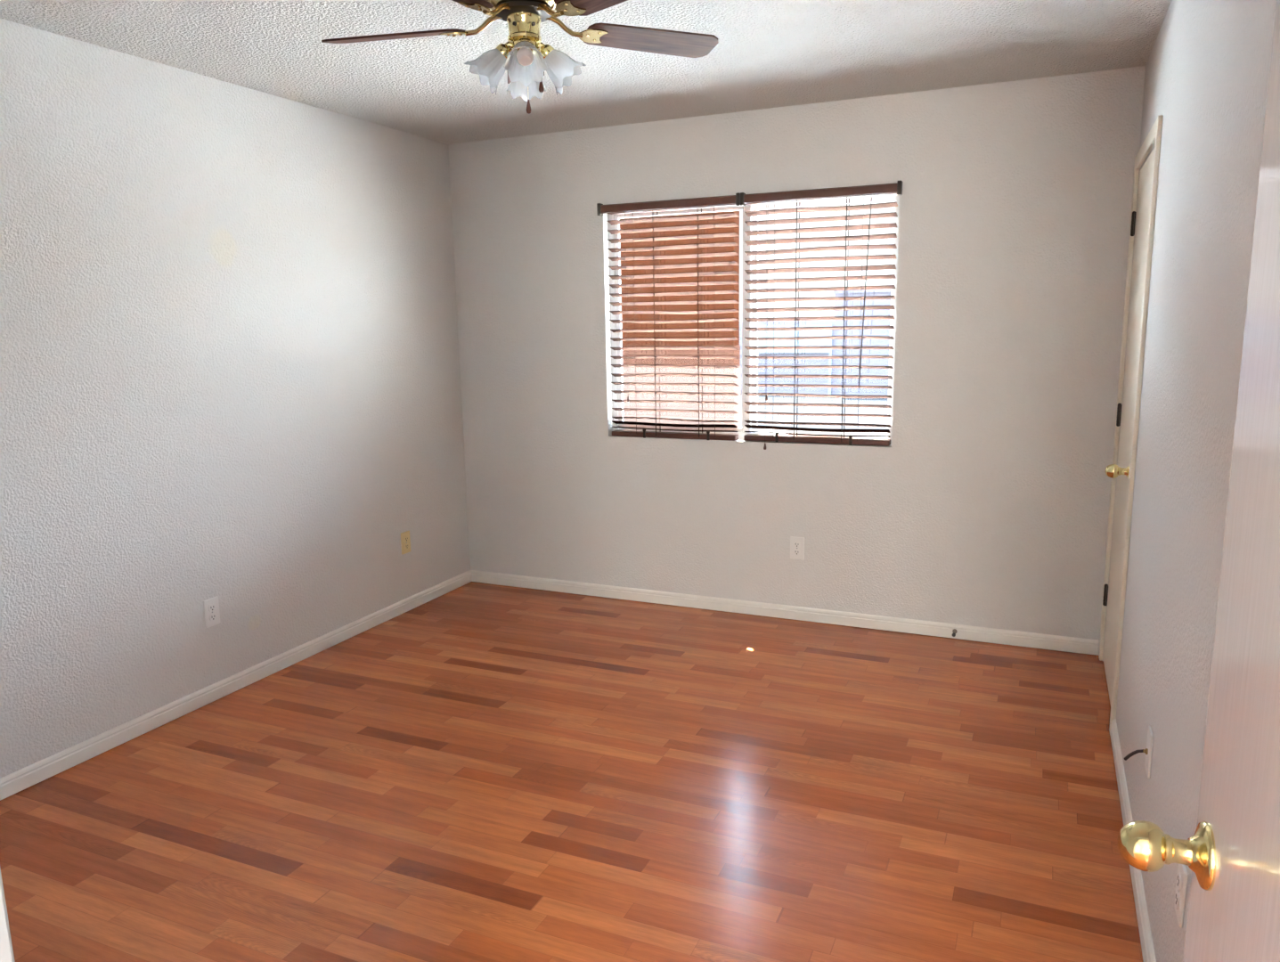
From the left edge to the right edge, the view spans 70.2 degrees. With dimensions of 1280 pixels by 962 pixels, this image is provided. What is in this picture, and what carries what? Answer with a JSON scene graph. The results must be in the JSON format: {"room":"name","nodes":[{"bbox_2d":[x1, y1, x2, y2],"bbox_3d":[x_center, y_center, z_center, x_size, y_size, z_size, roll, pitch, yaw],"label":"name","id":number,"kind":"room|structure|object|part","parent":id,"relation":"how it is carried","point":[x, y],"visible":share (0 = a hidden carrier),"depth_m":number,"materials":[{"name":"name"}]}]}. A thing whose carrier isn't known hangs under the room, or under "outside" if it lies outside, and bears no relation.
{"room":"empty bedroom","nodes":[
{"label":"empty bedroom","id":0,"kind":"room"},
{"bbox_2d":[0,18,470,778],"bbox_3d":[-1.877,-0.286,3.346,0.125,2.440,4.249,3,11,24],"label":"wall","id":1,"kind":"structure","parent":0,"point":[230,370],"depth_m":3.53,"materials":[{"name":"paint"}]},
{"bbox_2d":[203,595,220,627],"bbox_3d":[-1.718,0.527,3.652,0.010,0.114,0.070,3,11,24],"label":"wall outlet","id":2,"kind":"object","parent":1,"relation":"attached to","point":[210,606],"visible":1,"depth_m":3.65,"materials":[{"name":"white plastic"}]},
{"bbox_2d":[208,603,215,611],"bbox_3d":[-1.715,0.508,3.647,0.004,0.028,0.034,3,11,24],"label":"receptacle","id":3,"kind":"object","parent":2,"relation":"attached to","point":[211,606],"depth_m":3.65,"materials":[{"name":"grey plastic"}]},
{"bbox_2d":[209,612,217,620],"bbox_3d":[-1.715,0.546,3.654,0.004,0.028,0.034,3,11,24],"label":"receptacle","id":4,"kind":"object","parent":2,"relation":"attached to","point":[213,616],"depth_m":3.65,"materials":[{"name":"grey plastic"}]},
{"bbox_2d":[0,570,471,800],"bbox_3d":[-1.793,0.884,3.524,0.013,0.066,3.999,3,11,24],"label":"baseboard","id":5,"kind":"structure","parent":1,"relation":"attached to","point":[19,780],"depth_m":3.62,"materials":[{"name":"white paint"}]},
{"bbox_2d":[400,530,410,554],"bbox_3d":[-1.222,0.322,4.754,0.010,0.114,0.070,3,11,24],"label":"wall outlet","id":6,"kind":"object","parent":1,"relation":"attached to","point":[405,540],"visible":1,"depth_m":4.75,"materials":[{"name":"beige plastic"}]},
{"bbox_2d":[0,581,1143,961],"bbox_3d":[-0.932,1.333,1.441,3.556,0.120,7.449,3,11,24],"label":"floor","id":7,"kind":"structure","parent":0,"point":[478,771],"depth_m":2.84,"materials":[{"name":"brown wood"}]},
{"bbox_2d":[0,0,1171,144],"bbox_3d":[-0.316,-1.458,2.466,3.556,0.120,4.184,3,11,24],"label":"ceiling","id":8,"kind":"structure","parent":0,"point":[768,53],"depth_m":3.26,"materials":[{"name":"white paint"}]},
{"bbox_2d":[321,0,718,114],"bbox_3d":[-0.341,-1.193,2.454,1.127,0.396,1.106,3,11,24],"label":"ceiling fan","id":9,"kind":"object","parent":8,"relation":"hanging from","point":[525,53],"visible":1,"depth_m":2.49,"materials":[{"name":"brown wood"}]},
{"bbox_3d":[-0.688,-1.244,2.546,0.407,0.033,0.122,1,10,12],"label":"blade","id":10,"kind":"part","parent":9,"relation":"part of","materials":[{"name":"brown wood"}]},
{"bbox_3d":[-0.502,-1.176,2.144,0.122,0.033,0.407,5,11,29],"label":"blade","id":11,"kind":"part","parent":9,"relation":"part of","materials":[{"name":"brown wood"}]},
{"bbox_3d":[-0.424,-1.115,2.474,0.118,0.121,0.104,3,11,24],"label":"lamp shade","id":12,"kind":"part","parent":9,"relation":"part of","materials":[{"name":"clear glass"}]},
{"bbox_3d":[-0.400,-1.137,2.475,0.054,0.058,0.046,3,11,24],"label":"bulb","id":13,"kind":"part","parent":9,"relation":"part of","materials":[{"name":"grey glass"}]},
{"bbox_3d":[-0.358,-1.181,2.475,0.038,0.026,0.015,-2,10,-6],"label":"lamp arm","id":14,"kind":"part","parent":9,"relation":"part of","materials":[{"name":"gold metal"}]},
{"bbox_3d":[-0.295,-1.101,2.381,0.104,0.121,0.118,3,11,24],"label":"lamp shade","id":15,"kind":"part","parent":9,"relation":"part of","materials":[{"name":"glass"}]},
{"bbox_3d":[-0.301,-1.125,2.402,0.046,0.058,0.054,3,11,24],"label":"bulb","id":16,"kind":"part","parent":9,"relation":"part of","materials":[{"name":"grey glass"}]},
{"bbox_3d":[-0.325,-1.155,2.572,0.046,0.058,0.054,3,11,24],"label":"bulb","id":17,"kind":"part","parent":9,"relation":"part of","materials":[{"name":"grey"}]},
{"bbox_3d":[-0.358,-1.302,2.843,0.122,0.033,0.407,-2,10,-6],"label":"blade","id":18,"kind":"part","parent":9,"relation":"part of","materials":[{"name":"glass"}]},
{"bbox_3d":[-0.303,-1.114,2.445,0.003,0.183,0.003,-10,14,-43],"label":"pull chain","id":19,"kind":"part","parent":9,"relation":"part of","materials":[{"name":"beige"}]},
{"bbox_3d":[-0.268,-1.138,2.442,0.003,0.125,0.003,-1,10,1],"label":"pull chain","id":20,"kind":"part","parent":9,"relation":"part of","materials":[{"name":"beige"}]},
{"bbox_3d":[-0.269,-1.184,2.485,0.038,0.026,0.015,-2,10,-6],"label":"lamp arm","id":21,"kind":"part","parent":9,"relation":"part of","materials":[{"name":"gold metal"}]},
{"bbox_3d":[-0.226,-1.144,2.499,0.054,0.058,0.046,3,11,24],"label":"bulb","id":22,"kind":"part","parent":9,"relation":"part of","materials":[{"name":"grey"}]},
{"bbox_3d":[-0.201,-1.125,2.507,0.118,0.121,0.104,3,11,24],"label":"lamp shade","id":23,"kind":"part","parent":9,"relation":"part of","materials":[{"name":"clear glass"}]},
{"bbox_3d":[-0.057,-1.193,2.192,0.122,0.033,0.407,-10,13,-42],"label":"blade","id":24,"kind":"part","parent":9,"relation":"part of","materials":[{"name":"brown wood"}]},
{"bbox_3d":[0.033,-1.271,2.625,0.407,0.033,0.122,-5,11,-24],"label":"blade","id":25,"kind":"part","parent":9,"relation":"part of","materials":[{"name":"brown wood"}]},
{"bbox_2d":[448,65,1145,648],"bbox_3d":[0.525,-0.534,4.513,3.306,2.440,0.125,3,11,24],"label":"wall","id":26,"kind":"structure","parent":0,"point":[987,504],"depth_m":4.23,"materials":[{"name":"white paint"}]},
{"bbox_2d":[608,195,899,445],"bbox_3d":[0.527,-0.789,4.498,1.462,1.172,0.059,3,11,24],"label":"window","id":27,"kind":"structure","parent":26,"relation":"in","point":[741,433],"depth_m":4.49,"materials":[{"name":"white plastic"}]},
{"bbox_2d":[596,192,741,440],"bbox_3d":[0.154,-0.801,4.574,0.749,1.185,0.094,3,11,24],"label":"window blind","id":28,"kind":"object","parent":27,"relation":"attached to","point":[730,200],"visible":1,"depth_m":4.57,"materials":[{"name":"brown wood"}]},
{"bbox_3d":[-0.068,-0.893,4.626,0.003,0.924,0.005,3,11,24],"label":"pull cord","id":29,"kind":"part","parent":28,"relation":"part of","materials":[{"name":"fabric"}]},
{"bbox_3d":[-0.027,-0.796,4.646,0.002,1.119,0.002,3,11,24],"label":"lift cord","id":30,"kind":"part","parent":28,"relation":"part of","materials":[{"name":"white fabric"}]},
{"bbox_3d":[0.085,-0.791,4.628,0.004,1.125,0.057,3,11,24],"label":"ladder cord","id":31,"kind":"part","parent":28,"relation":"part of","materials":[{"name":"white fabric"}]},
{"bbox_3d":[0.173,-0.236,4.691,0.684,0.026,0.054,3,11,24],"label":"rail","id":32,"kind":"part","parent":28,"relation":"part of","materials":[{"name":"brown wood"}]},
{"bbox_3d":[0.299,-0.779,4.534,0.004,1.125,0.057,3,11,24],"label":"ladder cord","id":33,"kind":"part","parent":28,"relation":"part of","materials":[{"name":"white fabric"}]},
{"bbox_3d":[0.366,-0.772,4.474,0.002,1.119,0.002,3,11,24],"label":"lift cord","id":34,"kind":"part","parent":28,"relation":"part of","materials":[{"name":"white fabric"}]},
{"bbox_3d":[0.197,-0.809,4.625,0.695,1.104,0.016,3,11,24],"label":"sash","id":35,"kind":"part","parent":27,"relation":"part of","materials":[{"name":"white plastic"}]},
{"bbox_2d":[740,180,902,449],"bbox_3d":[0.837,-0.744,4.278,0.738,1.219,0.094,3,11,24],"label":"window blind","id":36,"kind":"object","parent":27,"relation":"attached to","point":[849,192],"visible":1,"depth_m":4.27,"materials":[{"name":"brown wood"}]},
{"bbox_3d":[0.602,-0.745,4.352,0.003,1.142,0.005,3,11,24],"label":"pull cord","id":37,"kind":"part","parent":36,"relation":"part of","materials":[{"name":"fabric"}]},
{"bbox_3d":[0.606,-0.863,4.329,0.003,0.902,0.005,3,11,24],"label":"pull cord","id":38,"kind":"part","parent":36,"relation":"part of","materials":[{"name":"white fabric"}]},
{"bbox_3d":[0.640,-0.758,4.354,0.002,1.115,0.002,3,11,24],"label":"lift cord","id":39,"kind":"part","parent":36,"relation":"part of","materials":[{"name":"white fabric"}]},
{"bbox_3d":[0.748,-0.754,4.337,0.004,1.121,0.057,3,11,24],"label":"ladder cord","id":40,"kind":"part","parent":36,"relation":"part of","materials":[{"name":"white fabric"}]},
{"bbox_3d":[0.848,-0.199,4.394,0.704,0.026,0.054,3,11,24],"label":"rail","id":41,"kind":"part","parent":36,"relation":"part of","materials":[{"name":"brown wood"}]},
{"bbox_3d":[0.958,-0.741,4.245,0.004,1.121,0.057,3,11,24],"label":"ladder cord","id":42,"kind":"part","parent":36,"relation":"part of","materials":[{"name":"fabric"}]},
{"bbox_3d":[1.015,-0.735,4.189,0.002,1.115,0.002,3,11,24],"label":"lift cord","id":43,"kind":"part","parent":36,"relation":"part of","materials":[{"name":"fabric"}]},
{"bbox_3d":[0.865,-0.773,4.359,0.673,1.104,0.016,3,11,24],"label":"sash","id":44,"kind":"part","parent":27,"relation":"part of","materials":[{"name":"white plastic"}]},
{"bbox_2d":[471,570,1099,655],"bbox_3d":[0.517,0.643,4.657,3.278,0.066,0.013,3,11,24],"label":"baseboard","id":45,"kind":"structure","parent":26,"relation":"attached to","point":[991,635],"depth_m":4.52,"materials":[{"name":"white paint"}]},
{"bbox_2d":[790,536,804,560],"bbox_3d":[0.774,0.331,4.486,0.070,0.114,0.010,3,11,24],"label":"wall outlet","id":46,"kind":"object","parent":26,"relation":"attached to","point":[796,543],"visible":1,"depth_m":4.48,"materials":[{"name":"white plastic"}]},
{"bbox_2d":[793,549,799,554],"bbox_3d":[0.773,0.351,4.487,0.034,0.028,0.004,3,11,24],"label":"receptacle","id":47,"kind":"object","parent":46,"relation":"attached to","point":[795,551],"depth_m":4.48,"materials":[{"name":"grey plastic"}]},
{"bbox_2d":[793,541,800,547],"bbox_3d":[0.773,0.312,4.480,0.034,0.028,0.004,3,11,24],"label":"receptacle","id":48,"kind":"object","parent":46,"relation":"attached to","point":[796,544],"depth_m":4.48,"materials":[{"name":"white plastic"}]},
{"bbox_2d":[952,628,957,636],"bbox_3d":[1.453,0.705,4.207,0.022,0.022,0.060,3,11,24],"label":"door stop","id":49,"kind":"object","parent":26,"relation":"attached to","point":[954,631],"visible":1,"depth_m":4.21,"materials":[{"name":"silver metal"}]},
{"bbox_2d":[1102,0,1276,961],"bbox_3d":[1.262,-0.098,1.971,0.125,2.440,4.249,3,11,24],"label":"wall","id":50,"kind":"structure","parent":0,"point":[1208,66],"depth_m":2.02,"materials":[{"name":"white paint"}]},
{"bbox_2d":[1102,147,1154,703],"bbox_3d":[1.821,-0.172,3.454,0.118,2.020,0.734,3,11,24],"label":"door","id":51,"kind":"structure","parent":50,"relation":"in","point":[1121,471],"depth_m":3.48,"materials":[{"name":"beige paint"}]},
{"bbox_3d":[1.681,-0.035,3.211,0.071,0.050,0.050,3,11,24],"label":"knob","id":52,"kind":"part","parent":51,"relation":"part of","materials":[{"name":"gold metal"}]},
{"bbox_2d":[1098,114,1163,735],"bbox_3d":[1.836,-0.194,3.442,0.014,2.098,0.855,3,11,24],"label":"door frame","id":53,"kind":"structure","parent":50,"relation":"attached to","point":[1153,137],"depth_m":3.15,"materials":[{"name":"beige paint"}]},
{"bbox_2d":[1110,718,1156,961],"bbox_3d":[1.046,1.135,1.819,0.013,0.066,3.141,3,11,24],"label":"baseboard","id":54,"kind":"structure","parent":50,"relation":"attached to","point":[1148,954],"depth_m":2.35,"materials":[{"name":"white paint"}]},
{"bbox_2d":[1142,725,1153,778],"bbox_3d":[1.282,0.684,2.301,0.017,0.114,0.070,3,11,24],"label":"wall plate","id":55,"kind":"object","parent":50,"relation":"attached to","point":[1148,751],"visible":1,"depth_m":2.28,"materials":[{"name":"white plastic"}]},
{"bbox_2d":[1124,749,1142,760],"bbox_3d":[1.269,0.704,2.338,0.010,0.058,0.066,-3,10,-10],"label":"coaxial cable","id":56,"kind":"object","parent":55,"relation":"attached to","point":[1136,752],"visible":1,"depth_m":2.34,"materials":[{"name":"black plastic"}]},
{"bbox_2d":[1174,864,1187,928],"bbox_3d":[1.037,0.786,1.747,0.010,0.114,0.070,3,11,24],"label":"wall outlet","id":57,"kind":"object","parent":50,"relation":"attached to","point":[1182,873],"visible":0.91,"depth_m":1.72,"materials":[{"name":"white plastic"}]},
{"bbox_2d":[1174,888,1179,909],"bbox_3d":[1.035,0.805,1.751,0.004,0.028,0.034,3,11,24],"label":"receptacle","id":58,"kind":"object","parent":57,"relation":"attached to","point":[1177,897],"depth_m":1.75,"materials":[{"name":"grey plastic"}]},
{"bbox_2d":[1176,871,1181,891],"bbox_3d":[1.034,0.767,1.744,0.004,0.028,0.034,3,11,24],"label":"receptacle","id":59,"kind":"object","parent":57,"relation":"attached to","point":[1178,877],"depth_m":1.74,"materials":[{"name":"grey plastic"}]},
{"bbox_3d":[-1.140,0.150,0.804,3.306,2.440,0.125,3,11,24],"label":"wall","id":60,"kind":"structure","parent":0,"visible":0},
{"bbox_2d":[0,867,15,961],"bbox_3d":[-0.052,0.402,0.361,0.825,2.060,0.129,3,11,24],"label":"door frame","id":61,"kind":"structure","parent":60,"relation":"attached to","point":[6,951],"depth_m":0.56,"materials":[{"name":"white paint"}]},
{"bbox_2d":[1116,0,1279,961],"bbox_3d":[0.445,0.355,0.624,0.118,2.020,0.782,3,11,20],"label":"door","id":62,"kind":"structure","parent":60,"relation":"in","point":[1232,855],"depth_m":0.84,"materials":[{"name":"white paint"}]},
{"bbox_3d":[0.540,0.384,0.952,0.071,0.050,0.050,3,11,20],"label":"knob","id":63,"kind":"part","parent":62,"relation":"part of","materials":[{"name":"gold metal"}]},
{"bbox_3d":[-9.742,-0.435,13.145,31.600,0.200,7.076,3,11,24],"label":"patio","id":64,"kind":"object","parent":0,"visible":0},
{"bbox_2d":[619,210,741,426],"bbox_3d":[-0.317,-1.688,9.530,2.800,3.200,1.050,3,11,24],"label":"wall","id":65,"kind":"structure","parent":64,"relation":"on","point":[709,249],"depth_m":9.51,"materials":[{"name":"brown paint"}]},
{"label":"outside","id":66,"kind":"structure","parent":0,"visible":0},
{"bbox_2d":[740,392,888,429],"bbox_3d":[11.442,-3.019,25.708,60.000,0.200,33.500,3,11,24],"label":"ground","id":67,"kind":"structure","parent":66,"point":[883,420],"depth_m":15.58,"materials":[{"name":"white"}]},
{"bbox_2d":[758,323,832,394],"bbox_3d":[3.145,-2.567,19.185,1.800,1.460,0.050,3,11,24],"label":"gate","id":68,"kind":"object","parent":67,"relation":"on","point":[827,332],"visible":0.43,"depth_m":19.03,"materials":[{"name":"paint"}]},
{"bbox_3d":[3.142,-2.983,19.121,1.720,0.580,0.030,3,11,24],"label":"panel","id":69,"kind":"part","parent":68,"relation":"part of","materials":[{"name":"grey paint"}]},
{"bbox_3d":[3.941,-2.520,18.836,0.060,1.460,0.050,3,11,24],"label":"post","id":70,"kind":"part","parent":68,"relation":"part of","materials":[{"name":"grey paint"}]},
{"bbox_2d":[739,289,890,395],"bbox_3d":[3.152,-2.919,19.278,38.000,2.120,0.260,3,11,24],"label":"wall","id":71,"kind":"structure","parent":67,"relation":"on","point":[877,362],"depth_m":18.74,"materials":[{"name":"grey"}]}
]}

